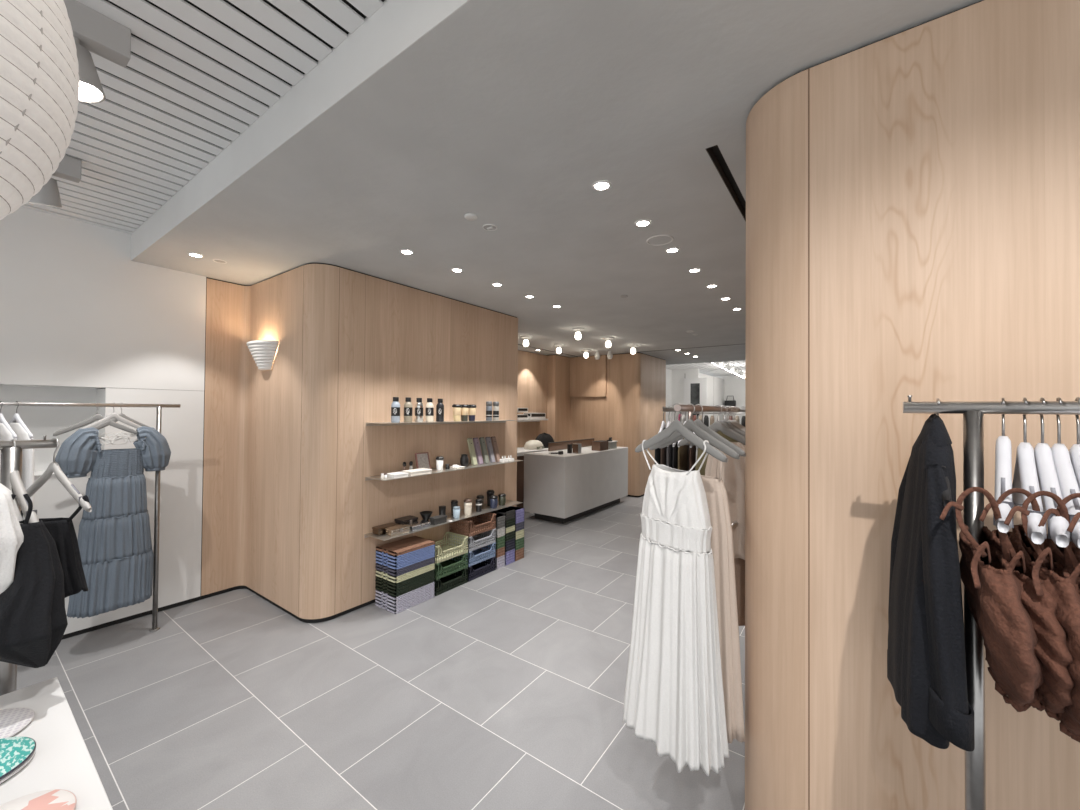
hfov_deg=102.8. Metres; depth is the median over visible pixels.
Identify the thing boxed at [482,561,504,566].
crate
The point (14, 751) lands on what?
plate
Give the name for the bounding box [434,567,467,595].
crate
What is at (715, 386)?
wall
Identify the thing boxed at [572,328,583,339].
globe light
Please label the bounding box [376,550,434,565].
crate
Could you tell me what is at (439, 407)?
flask
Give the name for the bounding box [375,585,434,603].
crate
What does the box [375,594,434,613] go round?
crate
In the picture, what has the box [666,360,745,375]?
ceiling
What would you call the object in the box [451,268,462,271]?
recessed light
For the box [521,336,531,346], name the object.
globe light
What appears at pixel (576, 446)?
cube
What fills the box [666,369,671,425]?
wall
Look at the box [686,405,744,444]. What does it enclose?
clothes hanger
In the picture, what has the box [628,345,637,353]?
globe light
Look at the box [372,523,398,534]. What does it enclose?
tin
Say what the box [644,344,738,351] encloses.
trim
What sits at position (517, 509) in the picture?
crate
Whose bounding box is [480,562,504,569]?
crate
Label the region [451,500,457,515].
tumbler
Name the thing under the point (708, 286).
recessed light
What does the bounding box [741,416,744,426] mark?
dress
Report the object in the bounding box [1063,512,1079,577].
camisole
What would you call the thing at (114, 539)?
dress
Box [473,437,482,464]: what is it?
box
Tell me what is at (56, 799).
plate
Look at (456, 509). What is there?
tumbler
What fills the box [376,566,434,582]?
crate
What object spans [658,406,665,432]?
clothes hanger
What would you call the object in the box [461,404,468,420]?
cup
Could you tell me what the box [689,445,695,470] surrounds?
shirt
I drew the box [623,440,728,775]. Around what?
dress
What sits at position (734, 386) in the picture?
wall
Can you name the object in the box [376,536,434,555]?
crate
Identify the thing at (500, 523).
crate
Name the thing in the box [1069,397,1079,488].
clothes hanger
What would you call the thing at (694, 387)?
mirror glass
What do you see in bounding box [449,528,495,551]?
crate
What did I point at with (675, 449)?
shirt
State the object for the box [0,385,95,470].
wall
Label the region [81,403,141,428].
clothes hanger
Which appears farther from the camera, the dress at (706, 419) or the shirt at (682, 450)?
the dress at (706, 419)
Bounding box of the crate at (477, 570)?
[452,556,495,581]
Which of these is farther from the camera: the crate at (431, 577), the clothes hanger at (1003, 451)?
the crate at (431, 577)
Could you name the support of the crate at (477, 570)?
on the floor
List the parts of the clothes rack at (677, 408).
post, rail, arm rail, rail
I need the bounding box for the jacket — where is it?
[887,414,974,751]
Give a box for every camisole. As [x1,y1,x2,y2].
[939,487,1043,711]
[979,488,1074,720]
[1004,491,1079,742]
[1038,493,1079,593]
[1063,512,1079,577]
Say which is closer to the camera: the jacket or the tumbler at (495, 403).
the jacket
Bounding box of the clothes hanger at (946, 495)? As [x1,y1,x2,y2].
[936,398,951,506]
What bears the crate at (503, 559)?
on the crate at (502, 562)
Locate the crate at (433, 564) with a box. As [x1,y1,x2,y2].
[376,563,434,579]
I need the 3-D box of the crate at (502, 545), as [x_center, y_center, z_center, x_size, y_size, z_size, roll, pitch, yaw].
[-0.517,1.475,4.573,0.275,0.026,0.135,0,-1,36]
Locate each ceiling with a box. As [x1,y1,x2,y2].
[20,0,387,233]
[132,0,980,363]
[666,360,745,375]
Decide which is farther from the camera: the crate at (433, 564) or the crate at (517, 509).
the crate at (517, 509)
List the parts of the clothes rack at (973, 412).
post, rail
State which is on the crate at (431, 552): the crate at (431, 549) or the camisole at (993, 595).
the crate at (431, 549)
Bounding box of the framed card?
[415,452,430,468]
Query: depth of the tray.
4.69 m
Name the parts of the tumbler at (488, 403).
lid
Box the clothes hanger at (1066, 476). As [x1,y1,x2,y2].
[1041,397,1079,548]
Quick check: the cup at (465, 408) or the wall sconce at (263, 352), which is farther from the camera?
the cup at (465, 408)
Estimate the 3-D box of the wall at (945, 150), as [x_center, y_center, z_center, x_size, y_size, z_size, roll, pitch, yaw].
[3.775,0.301,2.099,4.335,2.723,4.570,0,-1,36]
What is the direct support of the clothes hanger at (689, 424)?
hanging from the clothes rack at (677, 408)
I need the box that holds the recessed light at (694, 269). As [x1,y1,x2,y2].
[688,268,700,272]
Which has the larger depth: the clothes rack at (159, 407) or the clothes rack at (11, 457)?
the clothes rack at (159, 407)
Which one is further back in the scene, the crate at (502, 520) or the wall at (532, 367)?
the wall at (532, 367)
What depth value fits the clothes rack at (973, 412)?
0.91 m
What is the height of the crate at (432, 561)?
0.024 m
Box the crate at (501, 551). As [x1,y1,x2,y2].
[480,548,504,554]
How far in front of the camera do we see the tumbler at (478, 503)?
4.38 m
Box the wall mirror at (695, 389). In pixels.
[684,378,706,421]
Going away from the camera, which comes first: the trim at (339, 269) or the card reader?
the trim at (339, 269)
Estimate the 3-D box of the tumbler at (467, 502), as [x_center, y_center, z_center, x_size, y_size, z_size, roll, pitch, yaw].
[-0.717,1.011,4.285,0.085,0.150,0.085,0,-1,36]
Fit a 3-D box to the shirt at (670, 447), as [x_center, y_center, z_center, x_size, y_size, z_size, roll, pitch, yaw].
[0.820,0.487,2.630,0.032,0.694,0.402,0,-1,29]
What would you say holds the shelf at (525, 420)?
attached to the wall at (532, 367)
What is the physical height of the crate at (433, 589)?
0.024 m
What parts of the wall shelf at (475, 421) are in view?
shelf plate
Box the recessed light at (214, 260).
[212,259,227,263]
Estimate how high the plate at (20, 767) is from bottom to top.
0.011 m
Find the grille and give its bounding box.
[484,225,495,229]
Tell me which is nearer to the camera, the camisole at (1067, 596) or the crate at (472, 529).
the camisole at (1067, 596)
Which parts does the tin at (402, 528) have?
tin lid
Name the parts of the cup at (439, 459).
lid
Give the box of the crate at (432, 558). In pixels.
[376,557,434,572]
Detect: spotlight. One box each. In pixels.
[28,155,81,207]
[64,0,130,103]
[595,351,599,359]
[607,351,612,358]
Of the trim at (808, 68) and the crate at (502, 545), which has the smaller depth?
the trim at (808, 68)
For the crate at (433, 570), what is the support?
on the crate at (431, 574)
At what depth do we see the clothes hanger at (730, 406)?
2.23 m
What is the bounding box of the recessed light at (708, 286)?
[706,284,717,287]
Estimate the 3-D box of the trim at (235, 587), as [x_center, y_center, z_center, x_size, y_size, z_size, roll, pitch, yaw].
[-1.741,0.301,4.578,1.617,2.770,2.760,0,-1,36]
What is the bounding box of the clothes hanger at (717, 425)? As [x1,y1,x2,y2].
[678,405,744,445]
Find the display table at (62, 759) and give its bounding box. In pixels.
[0,677,112,809]
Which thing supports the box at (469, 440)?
on the wall shelf at (434, 470)
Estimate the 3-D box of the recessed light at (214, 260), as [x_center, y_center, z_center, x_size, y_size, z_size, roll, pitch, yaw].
[-2.458,-1.104,3.312,0.096,0.005,0.096,0,-1,36]
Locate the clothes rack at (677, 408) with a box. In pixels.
[663,404,744,529]
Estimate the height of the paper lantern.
1.070 m
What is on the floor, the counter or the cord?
the counter
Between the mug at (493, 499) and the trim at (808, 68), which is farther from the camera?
the mug at (493, 499)
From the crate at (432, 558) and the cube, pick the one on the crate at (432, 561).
the crate at (432, 558)
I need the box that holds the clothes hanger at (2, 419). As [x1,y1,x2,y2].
[0,401,16,439]
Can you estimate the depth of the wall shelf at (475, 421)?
4.04 m
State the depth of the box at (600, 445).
7.14 m
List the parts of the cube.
panel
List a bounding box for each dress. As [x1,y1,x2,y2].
[55,426,170,618]
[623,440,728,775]
[681,415,684,423]
[701,451,744,743]
[704,415,708,426]
[710,415,714,424]
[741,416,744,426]
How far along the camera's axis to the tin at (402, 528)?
3.57 m
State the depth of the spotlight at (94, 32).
1.46 m
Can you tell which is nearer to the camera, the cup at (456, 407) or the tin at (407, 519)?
the tin at (407, 519)
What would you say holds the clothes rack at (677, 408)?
on the floor
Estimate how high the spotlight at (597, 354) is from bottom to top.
0.150 m
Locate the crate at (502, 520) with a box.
[479,518,505,522]
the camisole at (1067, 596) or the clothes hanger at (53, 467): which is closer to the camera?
the camisole at (1067, 596)
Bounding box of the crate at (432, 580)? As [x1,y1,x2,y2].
[375,579,434,596]
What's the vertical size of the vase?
0.120 m
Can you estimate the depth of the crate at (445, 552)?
4.09 m
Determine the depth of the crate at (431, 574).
3.57 m
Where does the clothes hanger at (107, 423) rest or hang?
hanging from the clothes rack at (159, 407)
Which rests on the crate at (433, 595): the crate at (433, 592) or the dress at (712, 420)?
the crate at (433, 592)
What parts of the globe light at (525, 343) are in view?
globe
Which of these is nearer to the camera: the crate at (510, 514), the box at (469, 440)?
the box at (469, 440)
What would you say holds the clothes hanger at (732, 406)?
hanging from the clothes rack at (677, 408)
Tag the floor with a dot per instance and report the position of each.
(504, 688)
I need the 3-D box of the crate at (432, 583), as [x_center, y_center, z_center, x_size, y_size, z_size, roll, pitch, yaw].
[-1.151,1.557,3.695,0.275,0.024,0.401,0,-1,36]
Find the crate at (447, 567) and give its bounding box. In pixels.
[434,552,467,579]
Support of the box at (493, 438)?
on the wall shelf at (434, 470)
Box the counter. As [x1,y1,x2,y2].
[524,446,627,522]
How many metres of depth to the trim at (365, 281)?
3.56 m
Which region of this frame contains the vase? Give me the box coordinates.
[460,454,468,466]
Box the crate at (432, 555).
[376,554,434,569]
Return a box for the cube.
[572,443,580,453]
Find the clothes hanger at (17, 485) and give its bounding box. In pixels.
[10,439,38,522]
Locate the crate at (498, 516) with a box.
[479,513,505,520]
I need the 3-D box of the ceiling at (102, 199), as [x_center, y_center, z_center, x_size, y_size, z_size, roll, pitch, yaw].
[-1.174,-1.405,-0.770,9.000,0.100,4.335,0,-1,36]
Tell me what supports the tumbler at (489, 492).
on the wall shelf at (486, 509)
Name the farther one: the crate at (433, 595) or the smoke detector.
the crate at (433, 595)
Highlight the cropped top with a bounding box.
[21,495,89,597]
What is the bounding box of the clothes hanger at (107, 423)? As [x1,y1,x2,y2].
[94,403,148,429]
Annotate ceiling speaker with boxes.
[646,235,673,245]
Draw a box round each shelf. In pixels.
[364,500,522,540]
[365,460,522,480]
[366,420,523,425]
[517,419,547,421]
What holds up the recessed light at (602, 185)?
in the ceiling at (508, 114)
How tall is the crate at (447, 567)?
0.142 m
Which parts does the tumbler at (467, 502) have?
lid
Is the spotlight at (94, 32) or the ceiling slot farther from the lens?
the ceiling slot
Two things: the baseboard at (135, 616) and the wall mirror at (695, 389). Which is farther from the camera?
the wall mirror at (695, 389)
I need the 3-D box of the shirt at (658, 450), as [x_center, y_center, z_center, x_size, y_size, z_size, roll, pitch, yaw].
[0.763,0.488,2.671,0.033,0.695,0.404,0,-1,28]
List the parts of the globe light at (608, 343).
globe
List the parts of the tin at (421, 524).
tin lid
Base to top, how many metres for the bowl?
0.098 m
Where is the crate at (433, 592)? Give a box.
[375,591,434,610]
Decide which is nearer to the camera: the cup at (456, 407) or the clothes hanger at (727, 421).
the clothes hanger at (727, 421)
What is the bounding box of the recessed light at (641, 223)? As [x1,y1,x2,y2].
[635,220,650,226]
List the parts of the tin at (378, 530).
tin lid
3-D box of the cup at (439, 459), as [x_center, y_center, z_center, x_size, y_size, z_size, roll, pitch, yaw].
[-0.934,0.543,4.019,0.076,0.128,0.076,0,-1,36]
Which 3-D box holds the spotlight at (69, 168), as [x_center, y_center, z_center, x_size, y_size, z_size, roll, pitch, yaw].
[-2.661,-1.185,2.202,0.149,0.284,0.420,0,-1,36]
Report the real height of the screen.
0.138 m
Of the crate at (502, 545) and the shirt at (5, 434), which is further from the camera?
the crate at (502, 545)
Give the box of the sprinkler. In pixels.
[483,224,497,230]
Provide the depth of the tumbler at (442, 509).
4.04 m
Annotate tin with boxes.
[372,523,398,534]
[385,524,409,535]
[395,515,417,524]
[406,520,429,530]
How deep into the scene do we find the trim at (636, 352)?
8.37 m
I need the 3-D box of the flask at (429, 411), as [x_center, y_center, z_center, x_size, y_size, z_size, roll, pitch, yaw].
[-1.007,0.046,3.936,0.073,0.215,0.073,0,-1,36]
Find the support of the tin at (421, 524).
on the wall shelf at (486, 509)
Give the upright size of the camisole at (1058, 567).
0.453 m
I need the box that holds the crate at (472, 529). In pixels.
[450,512,495,536]
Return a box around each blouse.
[0,483,23,593]
[705,442,744,559]
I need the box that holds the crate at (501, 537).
[477,534,504,540]
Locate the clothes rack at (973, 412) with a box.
[902,395,1079,809]
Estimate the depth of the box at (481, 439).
4.56 m
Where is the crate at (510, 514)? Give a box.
[490,512,514,516]
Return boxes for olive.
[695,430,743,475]
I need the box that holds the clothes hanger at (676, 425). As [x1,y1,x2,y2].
[635,403,727,461]
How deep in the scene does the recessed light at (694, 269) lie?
3.44 m
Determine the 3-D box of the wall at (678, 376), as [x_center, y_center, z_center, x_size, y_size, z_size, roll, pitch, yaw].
[5.490,0.273,16.322,1.000,3.250,0.100,0,-1,36]
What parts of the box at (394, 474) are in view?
lid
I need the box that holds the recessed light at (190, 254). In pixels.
[188,253,203,257]
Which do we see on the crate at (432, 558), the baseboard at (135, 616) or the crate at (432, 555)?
the crate at (432, 555)
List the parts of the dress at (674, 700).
waist panel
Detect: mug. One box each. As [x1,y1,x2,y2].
[489,495,497,508]
[498,493,505,505]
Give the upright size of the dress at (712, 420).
0.931 m
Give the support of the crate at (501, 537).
on the crate
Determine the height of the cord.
0.093 m
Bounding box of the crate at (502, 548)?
[482,546,504,551]
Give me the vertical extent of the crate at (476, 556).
0.142 m
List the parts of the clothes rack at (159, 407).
rail, foot plate, post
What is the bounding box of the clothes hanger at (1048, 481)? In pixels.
[1034,397,1070,546]
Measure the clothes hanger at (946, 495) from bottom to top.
0.215 m
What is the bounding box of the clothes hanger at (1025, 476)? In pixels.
[1012,398,1046,543]
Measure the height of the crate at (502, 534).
0.026 m
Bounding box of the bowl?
[420,511,431,520]
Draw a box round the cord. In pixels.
[98,431,137,444]
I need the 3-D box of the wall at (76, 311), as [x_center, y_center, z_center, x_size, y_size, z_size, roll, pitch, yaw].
[-4.451,0.012,1.863,0.400,3.165,4.812,0,-1,36]
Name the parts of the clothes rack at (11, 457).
post, rail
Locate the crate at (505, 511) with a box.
[491,508,514,514]
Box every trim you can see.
[97,388,193,390]
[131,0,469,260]
[200,263,516,622]
[200,277,206,596]
[298,272,303,616]
[335,269,339,576]
[361,281,365,596]
[547,352,663,496]
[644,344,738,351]
[666,360,741,364]
[773,0,983,87]
[808,68,809,809]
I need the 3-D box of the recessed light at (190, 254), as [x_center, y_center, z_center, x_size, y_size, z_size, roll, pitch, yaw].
[-2.542,-1.106,3.187,0.096,0.005,0.096,0,-1,36]
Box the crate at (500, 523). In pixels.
[479,520,504,525]
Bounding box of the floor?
[17,496,744,809]
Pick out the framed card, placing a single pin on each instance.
(422, 459)
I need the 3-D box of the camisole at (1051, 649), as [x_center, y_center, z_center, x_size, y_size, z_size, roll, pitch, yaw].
[0.948,0.360,0.834,0.320,0.418,0.124,1,-1,-41]
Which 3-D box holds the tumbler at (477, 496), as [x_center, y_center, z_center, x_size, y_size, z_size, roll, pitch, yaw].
[-0.629,1.022,4.542,0.081,0.135,0.081,0,-1,36]
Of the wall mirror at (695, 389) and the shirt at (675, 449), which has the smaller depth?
the shirt at (675, 449)
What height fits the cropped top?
0.346 m
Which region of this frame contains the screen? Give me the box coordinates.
[548,438,593,450]
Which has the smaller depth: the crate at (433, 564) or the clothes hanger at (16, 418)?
the clothes hanger at (16, 418)
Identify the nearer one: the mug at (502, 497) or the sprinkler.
the sprinkler
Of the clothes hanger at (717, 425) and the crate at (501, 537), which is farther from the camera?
the crate at (501, 537)
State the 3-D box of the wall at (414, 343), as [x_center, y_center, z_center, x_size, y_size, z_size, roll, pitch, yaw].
[-1.732,0.290,4.579,1.630,2.723,2.773,0,-1,36]
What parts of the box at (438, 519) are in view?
lid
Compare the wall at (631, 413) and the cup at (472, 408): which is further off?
the wall at (631, 413)
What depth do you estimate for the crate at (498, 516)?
4.52 m
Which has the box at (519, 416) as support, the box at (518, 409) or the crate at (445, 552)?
the box at (518, 409)
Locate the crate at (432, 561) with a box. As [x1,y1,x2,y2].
[376,560,434,576]
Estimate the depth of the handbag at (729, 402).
18.82 m
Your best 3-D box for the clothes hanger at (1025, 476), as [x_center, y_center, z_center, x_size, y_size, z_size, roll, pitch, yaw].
[0.994,0.114,0.884,0.025,0.259,0.390,0,-1,44]
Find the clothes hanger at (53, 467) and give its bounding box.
[26,438,91,511]
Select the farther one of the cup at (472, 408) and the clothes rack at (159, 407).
the cup at (472, 408)
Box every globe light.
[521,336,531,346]
[554,344,563,353]
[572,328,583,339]
[582,349,590,357]
[603,337,613,347]
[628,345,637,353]
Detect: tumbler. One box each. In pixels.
[439,506,445,514]
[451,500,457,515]
[453,506,459,518]
[464,498,471,514]
[475,499,481,511]
[476,495,483,508]
[486,401,491,420]
[487,490,493,505]
[493,401,498,420]
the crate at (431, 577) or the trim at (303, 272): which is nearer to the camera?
the trim at (303, 272)
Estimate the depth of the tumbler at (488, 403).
4.55 m
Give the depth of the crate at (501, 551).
4.50 m
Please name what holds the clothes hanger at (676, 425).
hanging from the clothes rack at (677, 408)
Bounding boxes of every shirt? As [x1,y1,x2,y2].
[0,423,16,440]
[9,423,33,519]
[655,428,664,463]
[660,447,666,465]
[666,444,672,467]
[672,441,677,468]
[678,438,687,470]
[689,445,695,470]
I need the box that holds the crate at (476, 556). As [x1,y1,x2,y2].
[452,542,495,566]
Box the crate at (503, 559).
[485,558,504,563]
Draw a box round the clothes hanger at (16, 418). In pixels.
[8,401,33,438]
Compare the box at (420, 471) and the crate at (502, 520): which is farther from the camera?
the crate at (502, 520)
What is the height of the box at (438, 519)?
0.060 m
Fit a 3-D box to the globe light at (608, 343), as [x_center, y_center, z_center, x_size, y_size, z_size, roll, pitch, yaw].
[1.054,-0.959,6.657,0.170,0.150,0.170,0,-1,36]
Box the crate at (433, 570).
[376,569,434,586]
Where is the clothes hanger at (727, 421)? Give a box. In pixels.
[689,406,744,445]
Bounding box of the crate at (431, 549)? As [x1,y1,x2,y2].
[376,547,434,562]
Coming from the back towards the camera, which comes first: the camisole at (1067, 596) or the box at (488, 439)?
the box at (488, 439)
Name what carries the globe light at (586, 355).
attached to the ceiling at (508, 114)
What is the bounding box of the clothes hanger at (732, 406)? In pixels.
[730,406,744,429]
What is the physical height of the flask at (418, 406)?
0.215 m
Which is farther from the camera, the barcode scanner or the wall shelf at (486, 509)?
the barcode scanner
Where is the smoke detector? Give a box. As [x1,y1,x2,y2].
[464,213,477,220]
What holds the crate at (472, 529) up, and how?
on the crate at (475, 542)
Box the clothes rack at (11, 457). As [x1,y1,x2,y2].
[0,435,57,695]
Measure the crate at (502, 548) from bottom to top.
0.028 m
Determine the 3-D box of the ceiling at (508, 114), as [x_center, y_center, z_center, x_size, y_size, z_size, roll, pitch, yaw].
[1.587,-1.094,5.619,12.000,0.100,9.265,0,-1,36]
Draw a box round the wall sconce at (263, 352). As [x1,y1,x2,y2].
[247,340,278,369]
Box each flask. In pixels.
[391,397,399,422]
[404,397,412,421]
[415,398,422,421]
[425,398,433,421]
[436,399,443,421]
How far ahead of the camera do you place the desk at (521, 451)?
7.12 m
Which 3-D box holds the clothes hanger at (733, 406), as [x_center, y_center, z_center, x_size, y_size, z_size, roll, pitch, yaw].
[1.032,0.114,2.312,0.400,0.217,0.010,0,-1,42]
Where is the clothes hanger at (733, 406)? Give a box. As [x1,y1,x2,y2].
[732,406,744,428]
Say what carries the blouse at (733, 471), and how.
hanging from the clothes hanger at (717, 425)
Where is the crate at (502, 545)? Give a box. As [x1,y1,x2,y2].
[485,544,504,548]
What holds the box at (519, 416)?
on the shelf at (525, 420)
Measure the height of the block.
0.132 m
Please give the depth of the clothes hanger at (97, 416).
2.92 m
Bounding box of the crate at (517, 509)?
[506,506,523,512]
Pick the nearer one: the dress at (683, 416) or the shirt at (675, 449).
the shirt at (675, 449)
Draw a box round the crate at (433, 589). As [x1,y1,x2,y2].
[375,588,434,606]
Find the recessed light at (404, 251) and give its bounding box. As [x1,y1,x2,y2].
[400,249,413,254]
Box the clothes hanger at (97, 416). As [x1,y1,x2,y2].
[53,402,136,435]
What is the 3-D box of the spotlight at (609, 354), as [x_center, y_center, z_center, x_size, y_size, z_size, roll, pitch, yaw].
[1.314,-0.938,8.110,0.110,0.150,0.108,0,-1,36]
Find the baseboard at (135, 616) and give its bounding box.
[62,596,199,639]
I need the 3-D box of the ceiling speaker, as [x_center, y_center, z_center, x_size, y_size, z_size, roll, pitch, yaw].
[0.790,-1.084,2.840,0.173,0.006,0.173,0,-1,36]
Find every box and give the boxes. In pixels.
[387,472,408,477]
[401,468,431,475]
[429,514,446,524]
[450,466,464,468]
[467,438,477,464]
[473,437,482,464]
[479,437,489,463]
[485,437,495,462]
[491,436,499,461]
[517,408,527,411]
[517,414,527,418]
[524,413,545,418]
[592,440,607,450]
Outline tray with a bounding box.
[499,456,507,461]
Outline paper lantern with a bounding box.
[0,0,78,219]
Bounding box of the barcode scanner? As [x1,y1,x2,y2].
[551,451,562,454]
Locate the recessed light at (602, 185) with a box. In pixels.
[592,180,610,190]
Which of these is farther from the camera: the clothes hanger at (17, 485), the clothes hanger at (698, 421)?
the clothes hanger at (698, 421)
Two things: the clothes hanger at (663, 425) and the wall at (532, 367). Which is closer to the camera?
the clothes hanger at (663, 425)
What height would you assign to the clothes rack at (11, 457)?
1.543 m
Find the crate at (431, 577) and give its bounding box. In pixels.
[375,575,434,593]
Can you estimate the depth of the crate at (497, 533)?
4.49 m
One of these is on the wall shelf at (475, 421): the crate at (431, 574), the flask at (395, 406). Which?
the flask at (395, 406)
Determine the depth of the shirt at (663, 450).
2.51 m
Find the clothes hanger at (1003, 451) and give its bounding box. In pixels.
[993,398,1013,532]
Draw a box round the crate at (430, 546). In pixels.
[376,544,434,559]
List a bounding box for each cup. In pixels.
[436,456,443,470]
[452,404,461,420]
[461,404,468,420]
[468,405,476,420]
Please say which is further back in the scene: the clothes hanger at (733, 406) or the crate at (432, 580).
the crate at (432, 580)
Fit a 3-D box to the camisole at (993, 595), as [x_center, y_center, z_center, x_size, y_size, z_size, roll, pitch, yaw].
[0.890,0.355,0.840,0.309,0.409,0.124,1,-1,-39]
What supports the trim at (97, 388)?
attached to the wall at (76, 311)
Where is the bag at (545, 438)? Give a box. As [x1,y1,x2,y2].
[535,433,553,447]
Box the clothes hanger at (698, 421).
[659,404,745,456]
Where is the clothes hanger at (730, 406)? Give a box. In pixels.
[728,406,744,430]
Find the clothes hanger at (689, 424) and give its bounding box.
[649,404,739,458]
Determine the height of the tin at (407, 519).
0.075 m
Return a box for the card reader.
[567,444,571,452]
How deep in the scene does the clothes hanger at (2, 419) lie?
2.57 m
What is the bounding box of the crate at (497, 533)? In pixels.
[487,530,504,534]
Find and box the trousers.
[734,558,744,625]
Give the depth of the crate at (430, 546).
3.57 m
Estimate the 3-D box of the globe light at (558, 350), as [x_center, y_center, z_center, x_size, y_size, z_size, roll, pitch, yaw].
[0.325,-0.955,7.406,0.170,0.150,0.170,0,-1,36]
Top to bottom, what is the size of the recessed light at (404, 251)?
0.005 m
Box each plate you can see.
[0,708,33,738]
[0,737,35,778]
[0,748,35,783]
[0,789,76,809]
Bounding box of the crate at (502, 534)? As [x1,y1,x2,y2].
[482,532,504,537]
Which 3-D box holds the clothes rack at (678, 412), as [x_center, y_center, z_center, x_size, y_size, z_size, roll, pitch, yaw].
[6.568,1.072,14.480,3.900,1.620,0.040,0,-1,36]
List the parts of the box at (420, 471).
lid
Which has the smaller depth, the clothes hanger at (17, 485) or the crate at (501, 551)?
the clothes hanger at (17, 485)
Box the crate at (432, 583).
[375,582,434,600]
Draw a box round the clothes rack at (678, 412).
[678,412,744,413]
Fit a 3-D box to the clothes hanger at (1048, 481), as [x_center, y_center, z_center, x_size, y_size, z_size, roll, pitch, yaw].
[1.014,0.114,0.870,0.025,0.259,0.390,0,-1,43]
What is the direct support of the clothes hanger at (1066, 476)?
hanging from the clothes rack at (973, 412)
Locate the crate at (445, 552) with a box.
[435,532,467,563]
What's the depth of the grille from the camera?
2.66 m
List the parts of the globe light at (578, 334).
globe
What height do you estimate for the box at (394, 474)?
0.030 m
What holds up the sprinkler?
attached to the ceiling at (508, 114)
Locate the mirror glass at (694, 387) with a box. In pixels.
[690,383,699,418]
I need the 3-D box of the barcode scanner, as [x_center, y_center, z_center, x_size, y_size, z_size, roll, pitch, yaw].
[0.218,0.718,6.552,0.095,0.050,0.307,1,-1,-45]
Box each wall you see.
[0,207,205,634]
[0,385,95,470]
[201,264,517,618]
[517,350,546,447]
[547,353,665,495]
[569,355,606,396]
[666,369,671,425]
[672,369,698,421]
[699,373,723,425]
[713,376,744,423]
[745,0,1079,809]
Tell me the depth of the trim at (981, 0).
1.29 m
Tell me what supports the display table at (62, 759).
on the floor
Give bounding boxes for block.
[608,441,617,448]
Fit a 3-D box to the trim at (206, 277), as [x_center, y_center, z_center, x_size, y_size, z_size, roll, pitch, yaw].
[-3.047,0.266,3.814,0.394,2.740,0.008,0,-1,36]
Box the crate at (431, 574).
[375,572,434,589]
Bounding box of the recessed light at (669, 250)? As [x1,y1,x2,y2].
[665,247,679,252]
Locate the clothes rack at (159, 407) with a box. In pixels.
[0,402,180,631]
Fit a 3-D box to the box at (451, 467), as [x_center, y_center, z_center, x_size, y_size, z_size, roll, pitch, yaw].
[-0.795,0.601,4.152,0.096,0.018,0.106,0,-1,36]
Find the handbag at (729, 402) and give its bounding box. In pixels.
[724,396,735,405]
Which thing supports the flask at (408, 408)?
on the wall shelf at (475, 421)
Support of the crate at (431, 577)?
on the crate at (432, 580)
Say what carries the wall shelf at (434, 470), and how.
attached to the wall at (414, 343)
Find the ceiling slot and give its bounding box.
[706,145,745,221]
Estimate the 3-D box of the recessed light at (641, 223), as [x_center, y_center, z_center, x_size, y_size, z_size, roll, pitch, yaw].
[0.617,-1.089,2.587,0.096,0.005,0.096,0,-1,36]
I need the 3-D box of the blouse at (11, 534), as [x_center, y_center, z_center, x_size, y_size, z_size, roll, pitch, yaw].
[-1.663,0.385,1.273,0.302,0.364,0.159,0,-1,12]
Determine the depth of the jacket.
0.86 m
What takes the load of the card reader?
on the counter
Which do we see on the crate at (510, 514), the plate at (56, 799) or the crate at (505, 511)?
the crate at (505, 511)
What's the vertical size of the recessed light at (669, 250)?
0.005 m
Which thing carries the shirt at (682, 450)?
hanging from the clothes hanger
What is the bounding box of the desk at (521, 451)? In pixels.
[517,447,547,507]
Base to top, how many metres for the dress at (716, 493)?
1.051 m

